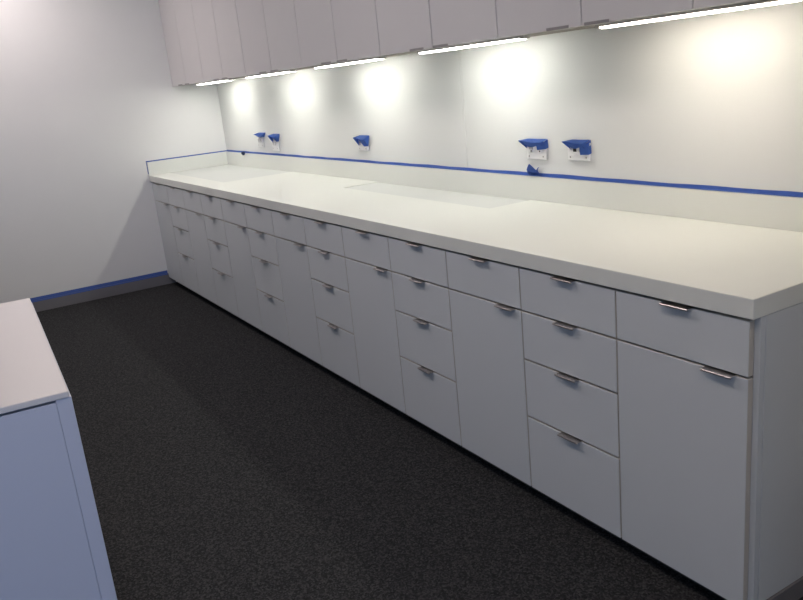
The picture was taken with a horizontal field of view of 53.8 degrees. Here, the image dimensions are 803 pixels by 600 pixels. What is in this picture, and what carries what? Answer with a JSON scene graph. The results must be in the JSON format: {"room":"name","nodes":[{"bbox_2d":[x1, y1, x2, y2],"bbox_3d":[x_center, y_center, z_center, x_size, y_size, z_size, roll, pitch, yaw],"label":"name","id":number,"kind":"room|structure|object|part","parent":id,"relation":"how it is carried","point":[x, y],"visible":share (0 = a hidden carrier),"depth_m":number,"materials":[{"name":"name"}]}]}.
{"room":"office workroom","nodes":[
{"label":"office workroom","id":0,"kind":"room"},
{"bbox_2d":[0,0,226,303],"bbox_3d":[-3.875,-1.011,5.376,5.475,2.750,0.120,-15,18,-29],"label":"wall","id":1,"kind":"structure","parent":0,"point":[88,96],"depth_m":6.14,"materials":[{"name":"white paint"}]},
{"bbox_2d":[30,270,167,302],"bbox_3d":[-3.071,0.055,6.033,2.600,0.034,0.011,-15,18,-29],"label":"tape","id":2,"kind":"object","parent":1,"relation":"attached to","point":[103,285],"visible":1,"depth_m":6.39,"materials":[{"name":"blue plastic"}]},
{"bbox_2d":[31,273,175,311],"bbox_3d":[-3.976,0.344,5.533,4.855,0.090,0.010,-15,18,-29],"label":"baseboard","id":3,"kind":"structure","parent":1,"relation":"attached to","point":[114,290],"depth_m":6.41,"materials":[{"name":"grey plastic"}]},
{"bbox_2d":[146,150,226,173],"bbox_3d":[-1.772,-1.148,6.578,0.685,0.105,0.011,-15,18,-29],"label":"tape","id":4,"kind":"object","parent":1,"relation":"attached to","point":[224,150],"visible":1,"depth_m":6.54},
{"bbox_2d":[36,282,802,599],"bbox_3d":[-1.314,1.209,1.874,5.775,0.100,9.500,-15,18,-29],"label":"floor","id":5,"kind":"structure","parent":0,"point":[224,461],"depth_m":3.07,"materials":[{"name":"grey carpet"}]},
{"bbox_2d":[0,298,116,599],"bbox_3d":[-1.242,0.611,2.091,0.754,0.915,1.040,-14,18,-26],"label":"storage cabinet","id":6,"kind":"object","parent":5,"relation":"on","point":[52,545],"visible":1,"depth_m":1.73,"materials":[{"name":"white laminate"}]},
{"bbox_3d":[-0.998,0.719,1.660,0.691,0.894,0.018,-14,18,-26],"label":"panel","id":7,"kind":"part","parent":6,"relation":"part of","materials":[{"name":"white laminate"}]},
{"bbox_2d":[152,182,183,284],"bbox_3d":[-1.629,-0.608,6.523,0.653,0.802,0.448,-15,18,-29],"label":"base cabinet","id":8,"kind":"object","parent":5,"relation":"on","point":[171,252],"visible":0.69,"depth_m":6.36,"materials":[{"name":"white laminate"}]},
{"bbox_3d":[-1.904,-0.849,6.282,0.020,0.141,0.415,-15,18,-29],"label":"drawer","id":9,"kind":"part","parent":8,"relation":"part of","materials":[{"name":"white laminate"}]},
{"bbox_2d":[147,151,802,319],"bbox_3d":[-0.333,-0.609,4.290,0.682,0.157,5.520,-15,18,-29],"label":"countertop","id":10,"kind":"structure","parent":8,"relation":"on","point":[737,254],"depth_m":2.87,"materials":[{"name":"white laminate"}]},
{"bbox_3d":[-1.342,-0.968,6.064,0.506,0.016,1.357,-15,18,-29],"label":"inset panel","id":11,"kind":"part","parent":10,"relation":"part of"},
{"bbox_3d":[0.118,-0.527,3.983,0.223,0.016,1.354,-15,18,-29],"label":"inset panel","id":12,"kind":"part","parent":10,"relation":"part of","materials":[{"name":"white"}]},
{"bbox_2d":[166,186,199,293],"bbox_3d":[-1.403,-0.528,6.160,0.653,0.802,0.419,-15,18,-29],"label":"base cabinet","id":13,"kind":"object","parent":5,"relation":"on","point":[175,195],"visible":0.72,"depth_m":6.00,"materials":[{"name":"white laminate"}]},
{"bbox_3d":[-1.685,-0.772,5.931,0.020,0.141,0.415,-15,18,-29],"label":"drawer","id":14,"kind":"part","parent":13,"relation":"part of","materials":[{"name":"white laminate"}]},
{"bbox_3d":[-1.670,-0.620,5.974,0.020,0.164,0.415,-15,18,-29],"label":"drawer","id":15,"kind":"part","parent":13,"relation":"part of","materials":[{"name":"white laminate"}]},
{"bbox_3d":[-1.651,-0.439,6.025,0.020,0.202,0.415,-15,18,-29],"label":"drawer","id":16,"kind":"part","parent":13,"relation":"part of","materials":[{"name":"white laminate"}]},
{"bbox_3d":[-1.628,-0.208,6.090,0.020,0.269,0.415,-15,18,-29],"label":"drawer","id":17,"kind":"part","parent":13,"relation":"part of","materials":[{"name":"white laminate"}]},
{"bbox_2d":[182,189,217,304],"bbox_3d":[-1.184,-0.451,5.809,0.653,0.802,0.419,-15,18,-29],"label":"base cabinet","id":18,"kind":"object","parent":5,"relation":"on","point":[192,200],"visible":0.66,"depth_m":5.65,"materials":[{"name":"white laminate"}]},
{"bbox_3d":[-1.466,-0.695,5.579,0.020,0.141,0.415,-15,18,-29],"label":"drawer","id":19,"kind":"part","parent":18,"relation":"part of","materials":[{"name":"white laminate"}]},
{"bbox_2d":[200,194,238,316],"bbox_3d":[-0.965,-0.374,5.458,0.653,0.802,0.419,-15,18,-29],"label":"base cabinet","id":20,"kind":"object","parent":5,"relation":"on","point":[211,205],"visible":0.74,"depth_m":5.30,"materials":[{"name":"white laminate"}]},
{"bbox_3d":[-1.247,-0.618,5.228,0.020,0.141,0.415,-15,18,-29],"label":"drawer","id":21,"kind":"part","parent":20,"relation":"part of","materials":[{"name":"white laminate"}]},
{"bbox_3d":[-1.232,-0.466,5.271,0.020,0.164,0.415,-15,18,-29],"label":"drawer","id":22,"kind":"part","parent":20,"relation":"part of","materials":[{"name":"white laminate"}]},
{"bbox_3d":[-1.214,-0.285,5.322,0.020,0.202,0.415,-15,18,-29],"label":"drawer","id":23,"kind":"part","parent":20,"relation":"part of","materials":[{"name":"white laminate"}]},
{"bbox_3d":[-1.190,-0.053,5.388,0.020,0.269,0.415,-15,18,-29],"label":"drawer","id":24,"kind":"part","parent":20,"relation":"part of","materials":[{"name":"white laminate"}]},
{"bbox_2d":[220,198,262,330],"bbox_3d":[-0.746,-0.297,5.107,0.653,0.802,0.419,-15,18,-29],"label":"base cabinet","id":25,"kind":"object","parent":5,"relation":"on","point":[234,216],"visible":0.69,"depth_m":4.95,"materials":[{"name":"white laminate"}]},
{"bbox_3d":[-1.028,-0.540,4.877,0.020,0.141,0.415,-15,18,-29],"label":"drawer","id":26,"kind":"part","parent":25,"relation":"part of","materials":[{"name":"white laminate"}]},
{"bbox_2d":[244,204,289,346],"bbox_3d":[-0.527,-0.219,4.755,0.653,0.802,0.419,-15,18,-29],"label":"base cabinet","id":27,"kind":"object","parent":5,"relation":"on","point":[259,221],"visible":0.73,"depth_m":4.59,"materials":[{"name":"white laminate"}]},
{"bbox_3d":[-0.809,-0.463,4.526,0.020,0.141,0.415,-15,18,-29],"label":"drawer","id":28,"kind":"part","parent":27,"relation":"part of","materials":[{"name":"white laminate"}]},
{"bbox_3d":[-0.794,-0.311,4.569,0.020,0.164,0.415,-15,18,-29],"label":"drawer","id":29,"kind":"part","parent":27,"relation":"part of","materials":[{"name":"white laminate"}]},
{"bbox_3d":[-0.776,-0.130,4.620,0.020,0.202,0.415,-15,18,-29],"label":"drawer","id":30,"kind":"part","parent":27,"relation":"part of","materials":[{"name":"white laminate"}]},
{"bbox_3d":[-0.752,0.101,4.686,0.020,0.269,0.415,-15,18,-29],"label":"drawer","id":31,"kind":"part","parent":27,"relation":"part of","materials":[{"name":"white laminate"}]},
{"bbox_2d":[271,210,322,364],"bbox_3d":[-0.308,-0.142,4.404,0.653,0.802,0.419,-15,18,-29],"label":"base cabinet","id":32,"kind":"object","parent":5,"relation":"on","point":[289,230],"visible":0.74,"depth_m":4.24,"materials":[{"name":"white laminate"}]},
{"bbox_3d":[-0.590,-0.386,4.175,0.020,0.141,0.415,-15,18,-29],"label":"drawer","id":33,"kind":"part","parent":32,"relation":"part of","materials":[{"name":"white laminate"}]},
{"bbox_2d":[303,217,359,386],"bbox_3d":[-0.089,-0.065,4.053,0.653,0.802,0.419,-15,18,-29],"label":"base cabinet","id":34,"kind":"object","parent":5,"relation":"on","point":[324,240],"visible":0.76,"depth_m":3.89,"materials":[{"name":"white laminate"}]},
{"bbox_3d":[-0.384,-0.371,3.792,0.038,0.006,0.088,-15,18,-29],"label":"handle","id":35,"kind":"part","parent":34,"relation":"part of","materials":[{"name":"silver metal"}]},
{"bbox_3d":[-0.371,-0.308,3.824,0.020,0.141,0.415,-15,18,-29],"label":"drawer","id":36,"kind":"part","parent":34,"relation":"part of","materials":[{"name":"white laminate"}]},
{"bbox_3d":[-0.370,-0.230,3.833,0.038,0.006,0.088,-15,18,-29],"label":"handle","id":37,"kind":"part","parent":34,"relation":"part of","materials":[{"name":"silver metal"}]},
{"bbox_3d":[-0.356,-0.157,3.866,0.020,0.164,0.415,-15,18,-29],"label":"drawer","id":38,"kind":"part","parent":34,"relation":"part of","materials":[{"name":"white laminate"}]},
{"bbox_3d":[-0.354,-0.068,3.879,0.038,0.006,0.088,-15,18,-29],"label":"handle","id":39,"kind":"part","parent":34,"relation":"part of","materials":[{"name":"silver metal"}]},
{"bbox_3d":[-0.338,0.024,3.918,0.020,0.202,0.415,-15,18,-29],"label":"drawer","id":40,"kind":"part","parent":34,"relation":"part of","materials":[{"name":"white laminate"}]},
{"bbox_3d":[-0.334,0.132,3.935,0.038,0.006,0.088,-15,18,-29],"label":"handle","id":41,"kind":"part","parent":34,"relation":"part of","materials":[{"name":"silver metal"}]},
{"bbox_3d":[-0.314,0.256,3.983,0.020,0.269,0.415,-15,18,-29],"label":"drawer","id":42,"kind":"part","parent":34,"relation":"part of","materials":[{"name":"white laminate"}]},
{"bbox_2d":[342,226,405,413],"bbox_3d":[0.130,0.012,3.702,0.653,0.802,0.419,-15,18,-29],"label":"base cabinet","id":43,"kind":"object","parent":5,"relation":"on","point":[368,264],"visible":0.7,"depth_m":3.54,"materials":[{"name":"white laminate"}]},
{"bbox_3d":[-0.165,-0.294,3.441,0.038,0.006,0.088,-15,18,-29],"label":"handle","id":44,"kind":"part","parent":43,"relation":"part of","materials":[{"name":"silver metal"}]},
{"bbox_3d":[-0.152,-0.231,3.472,0.020,0.141,0.415,-15,18,-29],"label":"drawer","id":45,"kind":"part","parent":43,"relation":"part of","materials":[{"name":"white laminate"}]},
{"bbox_3d":[-0.084,-0.130,3.374,0.038,0.006,0.088,-15,18,-29],"label":"handle","id":46,"kind":"part","parent":43,"relation":"part of","materials":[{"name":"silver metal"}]},
{"bbox_2d":[388,237,461,445],"bbox_3d":[0.349,0.090,3.351,0.653,0.802,0.419,-15,18,-29],"label":"base cabinet","id":47,"kind":"object","parent":5,"relation":"on","point":[421,288],"visible":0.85,"depth_m":3.18,"materials":[{"name":"white laminate"}]},
{"bbox_3d":[0.054,-0.217,3.090,0.038,0.006,0.088,-15,18,-29],"label":"handle","id":48,"kind":"part","parent":47,"relation":"part of","materials":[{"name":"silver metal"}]},
{"bbox_3d":[0.067,-0.154,3.121,0.020,0.141,0.415,-15,18,-29],"label":"drawer","id":49,"kind":"part","parent":47,"relation":"part of","materials":[{"name":"white laminate"}]},
{"bbox_3d":[0.068,-0.076,3.131,0.038,0.006,0.088,-15,18,-29],"label":"handle","id":50,"kind":"part","parent":47,"relation":"part of","materials":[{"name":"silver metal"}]},
{"bbox_3d":[0.084,0.087,3.177,0.038,0.006,0.088,-15,18,-29],"label":"handle","id":51,"kind":"part","parent":47,"relation":"part of","materials":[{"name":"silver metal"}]},
{"bbox_3d":[0.082,-0.002,3.164,0.020,0.164,0.415,-15,18,-29],"label":"drawer","id":52,"kind":"part","parent":47,"relation":"part of","materials":[{"name":"white laminate"}]},
{"bbox_3d":[0.104,0.286,3.233,0.038,0.006,0.088,-15,18,-29],"label":"handle","id":53,"kind":"part","parent":47,"relation":"part of","materials":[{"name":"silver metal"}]},
{"bbox_3d":[0.100,0.179,3.215,0.020,0.202,0.415,-15,18,-29],"label":"drawer","id":54,"kind":"part","parent":47,"relation":"part of","materials":[{"name":"white laminate"}]},
{"bbox_3d":[0.123,0.410,3.281,0.020,0.269,0.415,-15,18,-29],"label":"drawer","id":55,"kind":"part","parent":47,"relation":"part of","materials":[{"name":"white laminate"}]},
{"bbox_2d":[178,282,726,599],"bbox_3d":[-0.469,0.323,4.412,0.016,0.060,5.514,-15,18,-29],"label":"plinth","id":56,"kind":"object","parent":5,"relation":"on","point":[178,282],"visible":0.2,"depth_m":2.96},
{"bbox_2d":[446,250,531,485],"bbox_3d":[0.568,0.167,2.999,0.653,0.802,0.419,-15,18,-29],"label":"base cabinet","id":57,"kind":"object","parent":5,"relation":"on","point":[485,294],"visible":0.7,"depth_m":2.83,"materials":[{"name":"white laminate"}]},
{"bbox_3d":[0.273,-0.139,2.739,0.038,0.006,0.088,-15,18,-29],"label":"handle","id":58,"kind":"part","parent":57,"relation":"part of","materials":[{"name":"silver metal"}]},
{"bbox_3d":[0.285,-0.077,2.770,0.020,0.141,0.415,-15,18,-29],"label":"drawer","id":59,"kind":"part","parent":57,"relation":"part of","materials":[{"name":"white laminate"}]},
{"bbox_3d":[0.354,0.025,2.671,0.038,0.006,0.088,-15,18,-29],"label":"handle","id":60,"kind":"part","parent":57,"relation":"part of","materials":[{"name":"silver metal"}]},
{"bbox_2d":[519,267,621,537],"bbox_3d":[0.787,0.244,2.648,0.653,0.802,0.419,-15,18,-29],"label":"base cabinet","id":61,"kind":"object","parent":5,"relation":"on","point":[570,338],"visible":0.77,"depth_m":2.48,"materials":[{"name":"white laminate"}]},
{"bbox_3d":[0.492,-0.062,2.388,0.038,0.006,0.088,-15,18,-29],"label":"handle","id":62,"kind":"part","parent":61,"relation":"part of","materials":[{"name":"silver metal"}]},
{"bbox_3d":[0.506,0.079,2.428,0.038,0.006,0.088,-15,18,-29],"label":"handle","id":63,"kind":"part","parent":61,"relation":"part of","materials":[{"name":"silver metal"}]},
{"bbox_3d":[0.522,0.241,2.474,0.038,0.006,0.088,-15,18,-29],"label":"handle","id":64,"kind":"part","parent":61,"relation":"part of","materials":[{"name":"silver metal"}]},
{"bbox_3d":[0.504,0.001,2.419,0.020,0.141,0.415,-15,18,-29],"label":"drawer","id":65,"kind":"part","parent":61,"relation":"part of","materials":[{"name":"white laminate"}]},
{"bbox_3d":[0.542,0.441,2.531,0.038,0.006,0.088,-15,18,-29],"label":"handle","id":66,"kind":"part","parent":61,"relation":"part of","materials":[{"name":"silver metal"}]},
{"bbox_3d":[0.520,0.152,2.462,0.020,0.164,0.415,-15,18,-29],"label":"drawer","id":67,"kind":"part","parent":61,"relation":"part of","materials":[{"name":"white laminate"}]},
{"bbox_3d":[0.538,0.333,2.513,0.020,0.202,0.415,-15,18,-29],"label":"drawer","id":68,"kind":"part","parent":61,"relation":"part of","materials":[{"name":"white laminate"}]},
{"bbox_3d":[0.561,0.565,2.578,0.020,0.269,0.415,-15,18,-29],"label":"drawer","id":69,"kind":"part","parent":61,"relation":"part of","materials":[{"name":"white laminate"}]},
{"bbox_2d":[616,290,802,599],"bbox_3d":[1.028,0.318,2.299,0.695,0.802,0.439,-15,18,-29],"label":"base cabinet","id":70,"kind":"object","parent":5,"relation":"on","point":[711,402],"visible":0.84,"depth_m":2.07,"materials":[{"name":"grey laminate"}]},
{"bbox_3d":[0.711,0.015,2.036,0.038,0.006,0.088,-15,18,-29],"label":"handle","id":71,"kind":"part","parent":70,"relation":"part of","materials":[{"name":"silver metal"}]},
{"bbox_3d":[0.764,0.462,2.173,0.020,0.647,0.421,-15,18,-29],"label":"door","id":72,"kind":"part","parent":70,"relation":"part of","materials":[{"name":"white laminate"}]},
{"bbox_3d":[0.725,0.078,2.065,0.020,0.141,0.421,-15,18,-29],"label":"drawer","id":73,"kind":"part","parent":70,"relation":"part of","materials":[{"name":"white laminate"}]},
{"bbox_3d":[0.792,0.179,1.969,0.038,0.006,0.088,-15,18,-29],"label":"handle","id":74,"kind":"part","parent":70,"relation":"part of","materials":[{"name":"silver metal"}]},
{"bbox_3d":[1.165,0.350,2.139,0.630,0.802,0.018,-15,18,-29],"label":"panel","id":75,"kind":"part","parent":70,"relation":"part of","materials":[{"name":"white laminate"}]},
{"bbox_2d":[766,576,802,599],"bbox_3d":[1.205,0.768,2.243,0.648,0.059,0.008,-15,18,-29],"label":"base","id":76,"kind":"object","parent":5,"relation":"on","point":[794,591],"visible":1,"depth_m":2.16,"materials":[{"name":"grey"}]},
{"bbox_2d":[216,0,802,191],"bbox_3d":[0.922,-0.775,2.832,0.120,2.750,9.440,-15,18,-29],"label":"wall","id":77,"kind":"structure","parent":0,"point":[715,99],"depth_m":3.09,"materials":[{"name":"white paint"}]},
{"bbox_2d":[158,0,244,86],"bbox_3d":[-1.543,-2.151,6.021,0.390,0.966,0.808,-15,18,-29],"label":"upper cabinet","id":78,"kind":"object","parent":77,"relation":"attached to","point":[177,18],"visible":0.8,"depth_m":5.97,"materials":[{"name":"white laminate"}]},
{"bbox_3d":[-1.792,-2.155,6.121,0.019,0.963,0.375,-15,18,-29],"label":"door","id":79,"kind":"part","parent":78,"relation":"part of","materials":[{"name":"white laminate"}]},
{"bbox_3d":[-1.582,-2.081,5.784,0.019,0.963,0.422,-15,18,-29],"label":"door","id":80,"kind":"part","parent":78,"relation":"part of","materials":[{"name":"white laminate"}]},
{"bbox_2d":[196,78,232,84],"bbox_3d":[-1.429,-1.660,6.027,0.044,0.016,0.780,-15,18,-29],"label":"recessed light","id":81,"kind":"object","parent":78,"relation":"attached to","point":[231,79],"visible":0.87,"depth_m":5.96,"materials":[{"name":"white plastic"}]},
{"bbox_2d":[198,80,231,84],"bbox_3d":[-1.429,-1.655,6.028,0.036,0.006,0.732,-15,18,-29],"label":"diffuser","id":82,"kind":"object","parent":81,"relation":"attached to","point":[217,81],"depth_m":5.99,"materials":[{"name":"white plastic"}]},
{"bbox_2d":[191,0,245,81],"bbox_3d":[-1.110,-1.998,5.326,0.390,0.966,0.855,-15,18,-29],"label":"upper cabinet","id":83,"kind":"object","parent":77,"relation":"attached to","point":[216,21],"visible":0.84,"depth_m":5.29,"materials":[{"name":"white laminate"}]},
{"bbox_3d":[-1.359,-2.003,5.426,0.019,0.963,0.422,-15,18,-29],"label":"door","id":84,"kind":"part","parent":83,"relation":"part of","materials":[{"name":"white laminate"}]},
{"bbox_3d":[-1.137,-1.924,5.069,0.019,0.963,0.422,-15,18,-29],"label":"door","id":85,"kind":"part","parent":83,"relation":"part of","materials":[{"name":"white laminate"}]},
{"bbox_2d":[245,69,295,77],"bbox_3d":[-0.854,-1.457,5.105,0.044,0.016,0.790,-15,18,-29],"label":"recessed light","id":86,"kind":"object","parent":83,"relation":"attached to","point":[290,70],"visible":0.96,"depth_m":5.02,"materials":[{"name":"white plastic"}]},
{"bbox_2d":[246,71,290,77],"bbox_3d":[-0.854,-1.453,5.106,0.036,0.006,0.742,-15,18,-29],"label":"diffuser","id":87,"kind":"object","parent":86,"relation":"attached to","point":[280,72],"depth_m":5.08,"materials":[{"name":"white plastic"}]},
{"bbox_2d":[254,132,264,136],"bbox_3d":[-1.068,-1.240,5.955,0.050,0.034,0.139,-15,18,-29],"label":"flap","id":88,"kind":"object","parent":77,"relation":"attached to","point":[260,134],"visible":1,"depth_m":5.94,"materials":[{"name":"blue plastic"}]},
{"bbox_2d":[257,137,264,146],"bbox_3d":[-1.071,-1.205,6.014,0.016,0.085,0.110,-15,18,-29],"label":"wall outlet","id":89,"kind":"object","parent":77,"relation":"attached to","point":[260,140],"visible":0.96,"depth_m":6.00,"materials":[{"name":"white plastic"}]},
{"bbox_2d":[268,134,278,141],"bbox_3d":[-0.924,-1.169,5.733,0.050,0.065,0.119,-15,18,-29],"label":"flap","id":90,"kind":"object","parent":77,"relation":"attached to","point":[275,137],"visible":1,"depth_m":5.71,"materials":[{"name":"blue plastic"}]},
{"bbox_2d":[235,0,316,75],"bbox_3d":[-0.664,-1.841,4.612,0.390,0.966,0.855,-15,18,-29],"label":"upper cabinet","id":91,"kind":"object","parent":77,"relation":"attached to","point":[268,28],"visible":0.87,"depth_m":4.58,"materials":[{"name":"white laminate"}]},
{"bbox_3d":[-0.914,-1.845,4.712,0.019,0.963,0.422,-15,18,-29],"label":"door","id":92,"kind":"part","parent":91,"relation":"part of","materials":[{"name":"white laminate"}]},
{"bbox_3d":[-0.691,-1.767,4.355,0.019,0.963,0.422,-15,18,-29],"label":"door","id":93,"kind":"part","parent":91,"relation":"part of","materials":[{"name":"white laminate"}]},
{"bbox_2d":[272,139,279,150],"bbox_3d":[-0.921,-1.139,5.781,0.016,0.095,0.110,-15,18,-29],"label":"wall outlet","id":94,"kind":"object","parent":77,"relation":"attached to","point":[275,145],"visible":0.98,"depth_m":5.77,"materials":[{"name":"white plastic"}]},
{"bbox_2d":[294,0,416,66],"bbox_3d":[-0.219,-1.684,3.898,0.390,0.966,0.855,-15,18,-29],"label":"upper cabinet","id":95,"kind":"object","parent":77,"relation":"attached to","point":[329,31],"visible":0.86,"depth_m":3.89,"materials":[{"name":"white laminate"}]},
{"bbox_3d":[-0.469,-1.688,3.998,0.019,0.963,0.422,-15,18,-29],"label":"door","id":96,"kind":"part","parent":95,"relation":"part of","materials":[{"name":"white laminate"}]},
{"bbox_2d":[313,56,385,68],"bbox_3d":[-0.290,-1.258,4.200,0.044,0.016,0.770,-15,18,-29],"label":"recessed light","id":97,"kind":"object","parent":95,"relation":"attached to","point":[378,57],"visible":0.93,"depth_m":4.12,"materials":[{"name":"white plastic"}]},
{"bbox_3d":[-0.246,-1.610,3.640,0.019,0.963,0.422,-15,18,-29],"label":"door","id":98,"kind":"part","parent":95,"relation":"part of","materials":[{"name":"white laminate"}]},
{"bbox_2d":[353,135,368,145],"bbox_3d":[-0.234,-0.929,4.627,0.048,0.062,0.122,-15,18,-29],"label":"flap","id":99,"kind":"object","parent":77,"relation":"attached to","point":[364,139],"visible":1,"depth_m":4.60,"materials":[{"name":"blue plastic"}]},
{"bbox_2d":[358,140,368,150],"bbox_3d":[-0.227,-0.917,4.656,0.016,0.075,0.110,-15,18,-29],"label":"wall outlet","id":100,"kind":"object","parent":77,"relation":"attached to","point":[361,147],"visible":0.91,"depth_m":4.66,"materials":[{"name":"white plastic"}]},
{"bbox_3d":[-0.225,-0.917,4.657,0.012,0.075,0.110,-15,18,-29],"label":"plate","id":101,"kind":"part","parent":100,"relation":"part of","materials":[{"name":"white plastic"}]},
{"bbox_2d":[375,0,567,55],"bbox_3d":[0.226,-1.527,3.183,0.390,0.966,0.855,-15,18,-29],"label":"upper cabinet","id":102,"kind":"object","parent":77,"relation":"attached to","point":[403,25],"visible":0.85,"depth_m":3.19,"materials":[{"name":"white laminate"}]},
{"bbox_3d":[-0.023,-1.531,3.283,0.019,0.963,0.422,-15,18,-29],"label":"door","id":103,"kind":"part","parent":102,"relation":"part of","materials":[{"name":"white laminate"}]},
{"bbox_3d":[0.078,-1.047,3.302,0.040,0.010,0.105,-15,18,-29],"label":"handle","id":104,"kind":"part","parent":102,"relation":"part of","materials":[{"name":"silver metal"}]},
{"bbox_3d":[0.170,-1.014,3.155,0.040,0.010,0.105,-15,18,-29],"label":"handle","id":105,"kind":"part","parent":102,"relation":"part of","materials":[{"name":"silver metal"}]},
{"bbox_3d":[0.200,-1.453,2.926,0.019,0.963,0.422,-15,18,-29],"label":"door","id":106,"kind":"part","parent":102,"relation":"part of","materials":[{"name":"white laminate"}]},
{"bbox_2d":[416,35,529,53],"bbox_3d":[0.277,-1.058,3.291,0.044,0.016,0.750,-15,18,-29],"label":"recessed light","id":107,"kind":"object","parent":102,"relation":"attached to","point":[521,37],"visible":0.87,"depth_m":3.21,"materials":[{"name":"white plastic"}]},
{"bbox_2d":[227,150,802,197],"bbox_3d":[-0.057,-0.766,4.428,0.014,0.014,5.519,-15,18,-29],"label":"tape","id":108,"kind":"object","parent":77,"relation":"attached to","point":[690,186],"visible":1,"depth_m":3.17,"materials":[{"name":"blue plastic"}]},
{"bbox_2d":[526,164,542,175],"bbox_3d":[0.565,-0.561,3.406,0.024,0.051,0.106,-15,18,-29],"label":"tape","id":109,"kind":"object","parent":108,"relation":"attached to","point":[532,172],"visible":1,"depth_m":3.41,"materials":[{"name":"blue plastic"}]},
{"bbox_2d":[518,139,547,149],"bbox_3d":[0.558,-0.659,3.354,0.046,0.044,0.140,-15,18,-29],"label":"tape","id":110,"kind":"object","parent":77,"relation":"attached to","point":[540,144],"visible":1,"depth_m":3.33,"materials":[{"name":"blue plastic"}]},
{"bbox_2d":[527,146,547,159],"bbox_3d":[0.576,-0.635,3.369,0.016,0.072,0.124,-15,18,-29],"label":"wall outlet","id":111,"kind":"object","parent":77,"relation":"attached to","point":[532,152],"visible":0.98,"depth_m":3.37,"materials":[{"name":"white plastic"}]},
{"bbox_2d":[562,139,591,154],"bbox_3d":[0.694,-0.605,3.139,0.046,0.056,0.119,-15,18,-29],"label":"flap","id":112,"kind":"object","parent":77,"relation":"attached to","point":[584,147],"visible":1,"depth_m":3.12,"materials":[{"name":"blue plastic"}]},
{"bbox_2d":[568,142,590,160],"bbox_3d":[0.708,-0.593,3.156,0.014,0.073,0.124,-15,18,-29],"label":"wall outlet","id":113,"kind":"object","parent":77,"relation":"attached to","point":[573,154],"visible":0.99,"depth_m":3.16,"materials":[{"name":"white plastic"}]},
{"bbox_2d":[496,0,715,37],"bbox_3d":[0.672,-1.370,2.469,0.390,0.966,0.855,-15,18,-29],"label":"upper cabinet","id":114,"kind":"object","parent":77,"relation":"attached to","point":[514,17],"visible":0.91,"depth_m":2.56,"materials":[{"name":"grey laminate"}]},
{"bbox_3d":[0.422,-1.374,2.569,0.019,0.963,0.422,-15,18,-29],"label":"door","id":115,"kind":"part","parent":114,"relation":"part of","materials":[{"name":"white laminate"}]},
{"bbox_3d":[0.524,-0.890,2.588,0.040,0.010,0.105,-15,18,-29],"label":"handle","id":116,"kind":"part","parent":114,"relation":"part of","materials":[{"name":"silver metal"}]},
{"bbox_3d":[0.615,-0.857,2.441,0.040,0.010,0.105,-15,18,-29],"label":"handle","id":117,"kind":"part","parent":114,"relation":"part of","materials":[{"name":"silver metal"}]},
{"bbox_3d":[0.645,-1.296,2.212,0.019,0.963,0.422,-15,18,-29],"label":"door","id":118,"kind":"part","parent":114,"relation":"part of","materials":[{"name":"white laminate"}]},
{"bbox_2d":[595,0,800,28],"bbox_3d":[0.857,-0.854,2.361,0.044,0.016,0.740,-15,18,-29],"label":"recessed light","id":119,"kind":"object","parent":114,"relation":"attached to","point":[758,3],"visible":0.89,"depth_m":2.31,"materials":[{"name":"white plastic"}]},
{"bbox_2d":[694,0,755,8],"bbox_3d":[1.006,-1.252,1.933,0.390,0.966,0.427,-15,18,-29],"label":"upper cabinet","id":120,"kind":"object","parent":77,"relation":"attached to","point":[698,4],"visible":0.76,"depth_m":2.10,"materials":[{"name":"white laminate"}]}
]}

